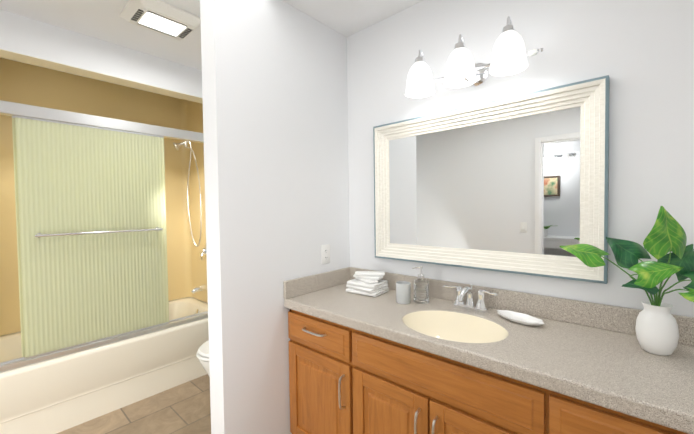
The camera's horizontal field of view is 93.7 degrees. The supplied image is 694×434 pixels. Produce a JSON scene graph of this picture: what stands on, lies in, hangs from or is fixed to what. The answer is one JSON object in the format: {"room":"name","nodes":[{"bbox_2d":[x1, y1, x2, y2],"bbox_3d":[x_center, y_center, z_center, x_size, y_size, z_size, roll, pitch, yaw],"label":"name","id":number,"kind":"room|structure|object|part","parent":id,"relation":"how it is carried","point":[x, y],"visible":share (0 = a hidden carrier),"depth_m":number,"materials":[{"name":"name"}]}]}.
{"room":"bathroom","nodes":[
{"label":"bathroom","id":0,"kind":"room"},
{"bbox_2d":[0,9,202,103],"bbox_3d":[-1.564,-1.038,2.222,0.130,0.218,1.520,1,2,42],"label":"wall","id":1,"kind":"structure","parent":0,"point":[24,39],"depth_m":2.07,"materials":[{"name":"white paint"}]},
{"bbox_2d":[57,374,210,433],"bbox_3d":[-0.890,1.347,1.259,4.050,0.050,2.800,1,2,42],"label":"floor","id":2,"kind":"structure","parent":0,"point":[184,408],"depth_m":2.13,"materials":[{"name":"tile"}]},
{"bbox_2d":[0,297,208,433],"bbox_3d":[-1.795,1.069,2.513,0.819,0.460,1.514,1,2,42],"label":"bathtub","id":3,"kind":"object","parent":2,"relation":"on","point":[57,395],"visible":0.65,"depth_m":2.14,"materials":[{"name":"beige ceramic"}]},
{"bbox_2d":[0,100,207,372],"bbox_3d":[-1.522,0.091,2.230,0.101,1.500,1.512,1,2,42],"label":"shower door","id":4,"kind":"structure","parent":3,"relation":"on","point":[90,200],"depth_m":2.08,"materials":[{"name":"green glass"}]},
{"bbox_3d":[-1.603,0.114,2.131,0.089,1.397,0.785,1,2,42],"label":"glass","id":5,"kind":"part","parent":4,"relation":"part of","materials":[{"name":"green glass"}]},
{"bbox_2d":[196,340,209,376],"bbox_3d":[-0.703,0.890,2.325,0.480,0.800,0.715,1,2,42],"label":"toilet","id":6,"kind":"object","parent":2,"relation":"on","point":[202,354],"visible":0.08,"depth_m":2.07,"materials":[{"name":"white ceramic"}]},
{"bbox_2d":[283,267,693,433],"bbox_3d":[0.526,0.812,1.336,1.844,0.977,0.561,1,2,42],"label":"bathroom vanity","id":7,"kind":"object","parent":2,"relation":"on","point":[454,358],"visible":0.96,"depth_m":1.24,"materials":[{"name":"brown wood"}]},
{"bbox_2d":[346,271,388,296],"bbox_3d":[0.115,0.373,1.860,0.210,0.114,0.171,1,2,39],"label":"towels","id":8,"kind":"object","parent":7,"relation":"on","point":[369,283],"visible":1,"depth_m":1.82,"materials":[{"name":"white fabric"}]},
{"bbox_2d":[396,281,410,303],"bbox_3d":[0.285,0.383,1.646,0.074,0.100,0.074,1,2,42],"label":"cup","id":9,"kind":"object","parent":7,"relation":"on","point":[403,292],"visible":1,"depth_m":1.62,"materials":[{"name":"white ceramic"}]},
{"bbox_2d":[412,266,428,303],"bbox_3d":[0.376,0.340,1.650,0.077,0.182,0.077,1,2,42],"label":"soap dispenser","id":10,"kind":"object","parent":7,"relation":"on","point":[421,289],"visible":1,"depth_m":1.62,"materials":[{"name":"clear glass"}]},
{"bbox_2d":[443,284,497,312],"bbox_3d":[0.547,0.376,1.494,0.258,0.114,0.149,1,2,42],"label":"faucet","id":11,"kind":"object","parent":7,"relation":"on","point":[459,306],"depth_m":1.51,"materials":[{"name":"silver metal"}]},
{"bbox_2d":[497,310,543,325],"bbox_3d":[0.720,0.425,1.360,0.195,0.019,0.115,1,2,42],"label":"soap dish","id":12,"kind":"object","parent":7,"relation":"on","point":[520,318],"visible":0.98,"depth_m":1.37,"materials":[{"name":"white ceramic"}]},
{"bbox_2d":[560,206,693,355],"bbox_3d":[0.966,0.202,1.059,0.461,0.476,0.161,1,2,42],"label":"plant","id":13,"kind":"object","parent":7,"relation":"on","point":[657,330],"visible":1,"depth_m":1.03,"materials":[{"name":"green plant"}]},
{"bbox_2d":[0,0,422,98],"bbox_3d":[-0.923,-1.151,1.189,4.050,0.050,2.800,1,2,42],"label":"ceiling","id":14,"kind":"structure","parent":0,"point":[103,20],"depth_m":1.87,"materials":[{"name":"white paint"}]},
{"bbox_2d":[120,0,200,39],"bbox_3d":[-1.052,-1.114,1.855,0.300,0.057,0.344,1,2,42],"label":"ceiling vent","id":15,"kind":"object","parent":14,"relation":"in","point":[165,19],"visible":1,"depth_m":1.80,"materials":[{"name":"white plastic"}]},
{"bbox_2d":[200,0,349,433],"bbox_3d":[-0.332,0.072,1.855,0.135,2.450,0.892,1,2,42],"label":"wall","id":16,"kind":"structure","parent":0,"point":[275,110],"depth_m":1.65,"materials":[{"name":"white paint"}]},
{"bbox_2d":[321,244,329,263],"bbox_3d":[-0.129,0.225,1.977,0.008,0.115,0.070,1,2,42],"label":"electrical outlet plate","id":17,"kind":"object","parent":16,"relation":"attached to","point":[325,254],"visible":1,"depth_m":1.97,"materials":[{"name":"white plastic"}]},
{"bbox_2d":[347,0,693,316],"bbox_3d":[0.291,0.061,1.964,3.250,2.450,0.100,1,2,42],"label":"wall","id":18,"kind":"structure","parent":0,"point":[640,53],"depth_m":1.32,"materials":[{"name":"white paint"}]},
{"bbox_2d":[405,16,543,97],"bbox_3d":[0.535,-0.726,1.506,0.648,0.220,0.206,1,2,42],"label":"sconce","id":19,"kind":"object","parent":18,"relation":"attached to","point":[510,54],"visible":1,"depth_m":1.44,"materials":[{"name":"white glass"}]},
{"bbox_2d":[373,75,609,283],"bbox_3d":[0.582,-0.143,1.598,1.096,0.782,0.038,1,2,42],"label":"mirror","id":20,"kind":"object","parent":18,"relation":"attached to","point":[517,184],"visible":0.92,"depth_m":1.49,"materials":[{"name":"white"}]},
{"bbox_3d":[-2.087,0.067,2.867,0.100,2.450,1.920,1,2,42],"label":"wall","id":21,"kind":"structure","parent":0,"visible":0},
{"bbox_2d":[0,58,207,335],"bbox_3d":[-1.811,-0.156,2.478,0.825,1.988,1.520,1,2,42],"label":"wall panels","id":22,"kind":"object","parent":21,"relation":"attached to","point":[25,83],"visible":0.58,"depth_m":2.87,"materials":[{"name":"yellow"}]},
{"bbox_2d":[173,141,206,313],"bbox_3d":[-1.387,0.089,2.929,0.186,1.651,0.272,1,2,42],"label":"fittings","id":23,"kind":"object","parent":22,"relation":"attached to","point":[203,249],"visible":0.81,"depth_m":2.90,"materials":[{"name":"silver metal"}]}
]}

